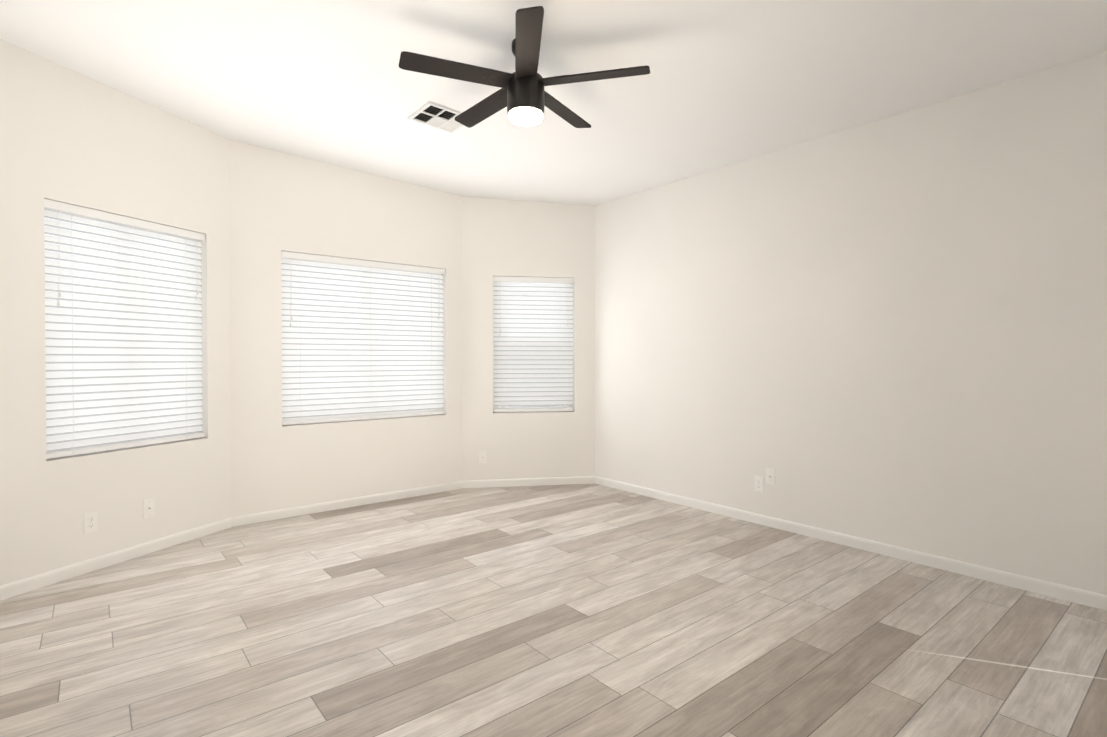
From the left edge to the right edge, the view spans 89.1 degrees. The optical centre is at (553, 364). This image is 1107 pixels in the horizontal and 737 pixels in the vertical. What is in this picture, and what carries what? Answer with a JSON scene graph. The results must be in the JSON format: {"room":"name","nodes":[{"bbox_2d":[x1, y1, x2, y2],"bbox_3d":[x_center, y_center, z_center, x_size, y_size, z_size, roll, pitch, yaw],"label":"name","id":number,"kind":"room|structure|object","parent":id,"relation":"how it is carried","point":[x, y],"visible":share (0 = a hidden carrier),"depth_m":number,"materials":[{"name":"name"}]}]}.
{"room":"empty bedroom","nodes":[
{"label":"empty bedroom","id":0,"kind":"room"},
{"bbox_2d":[0,483,1106,736],"bbox_3d":[-0.116,1.272,2.509,5.011,0.120,5.663,0,1,-39],"label":"floor","id":1,"kind":"structure","parent":0,"point":[594,609],"depth_m":2.50,"materials":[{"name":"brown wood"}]},
{"bbox_2d":[0,39,1106,594],"bbox_3d":[-0.116,-0.288,2.493,5.011,3.000,5.663,0,1,-39],"label":"wall","id":2,"kind":"structure","parent":0,"point":[892,331],"depth_m":3.72,"materials":[{"name":"paint"}]},
{"bbox_2d":[83,511,96,533],"bbox_3d":[-2.687,0.919,3.264,0.007,0.114,0.070,0,1,21],"label":"electrical outlet","id":3,"kind":"object","parent":2,"relation":"attached to","point":[90,522],"visible":1,"depth_m":3.26,"materials":[{"name":"white plastic"}]},
{"bbox_2d":[44,199,204,458],"bbox_3d":[-2.666,-0.191,3.528,0.143,1.435,0.950,0,1,21],"label":"window blind","id":4,"kind":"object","parent":2,"relation":"in","point":[119,386],"depth_m":3.45,"materials":[{"name":"white plastic"}]},
{"bbox_2d":[143,498,154,518],"bbox_3d":[-2.573,0.916,3.573,0.062,0.114,0.038,0,1,-39],"label":"electrical outlet","id":5,"kind":"object","parent":2,"relation":"attached to","point":[148,508],"visible":1,"depth_m":3.57,"materials":[{"name":"white plastic"}]},
{"bbox_2d":[281,251,444,424],"bbox_3d":[-1.594,-0.202,4.845,1.420,1.360,0.143,0,1,-39],"label":"window blind","id":6,"kind":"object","parent":2,"relation":"in","point":[395,369],"depth_m":4.76,"materials":[{"name":"white plastic"}]},
{"bbox_2d":[479,451,485,462],"bbox_3d":[-0.680,0.893,5.387,0.062,0.114,0.038,0,1,-39],"label":"electrical outlet","id":7,"kind":"object","parent":2,"relation":"attached to","point":[482,456],"visible":1,"depth_m":5.38,"materials":[{"name":"white plastic"}]},
{"bbox_2d":[493,276,573,411],"bbox_3d":[-0.199,-0.189,5.532,0.800,1.320,0.143,0,1,-9],"label":"window blind","id":8,"kind":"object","parent":2,"relation":"in","point":[533,366],"depth_m":5.50,"materials":[{"name":"white plastic"}]},
{"bbox_2d":[0,476,1106,610],"bbox_3d":[-0.116,1.176,2.508,4.711,0.072,5.363,0,1,-39],"label":"baseboard","id":9,"kind":"structure","parent":2,"relation":"attached to","point":[1030,584],"depth_m":3.76,"materials":[{"name":"white wood"}]},
{"bbox_2d":[755,475,763,491],"bbox_3d":[1.536,0.895,4.200,0.007,0.114,0.070,0,1,-39],"label":"electrical outlet","id":10,"kind":"object","parent":2,"relation":"attached to","point":[759,483],"visible":1,"depth_m":4.20,"materials":[{"name":"white plastic"}]},
{"bbox_2d":[766,468,774,484],"bbox_3d":[1.588,0.825,4.126,0.018,0.114,0.070,0,1,-39],"label":"electrical outlet","id":11,"kind":"object","parent":2,"relation":"attached to","point":[770,476],"visible":1,"depth_m":4.13,"materials":[{"name":"white plastic"}]},
{"bbox_2d":[0,0,1106,205],"bbox_3d":[-0.116,-1.681,2.479,5.011,0.314,5.663,0,1,-39],"label":"ceiling","id":12,"kind":"structure","parent":0,"point":[723,83],"depth_m":3.03,"materials":[{"name":"paint"}]},
{"bbox_2d":[407,101,463,132],"bbox_3d":[-0.729,-1.600,3.661,0.336,0.021,0.312,0,1,-39],"label":"ceiling vent","id":13,"kind":"object","parent":12,"relation":"in","point":[435,115],"visible":0.9,"depth_m":3.65,"materials":[{"name":"white metal"}]},
{"bbox_2d":[399,6,649,127],"bbox_3d":[-0.169,-1.409,2.847,1.193,0.394,1.141,0,1,-39],"label":"fan","id":14,"kind":"object","parent":12,"relation":"hanging from","point":[523,96],"visible":1,"depth_m":2.73,"materials":[{"name":"black metal"}]}
]}

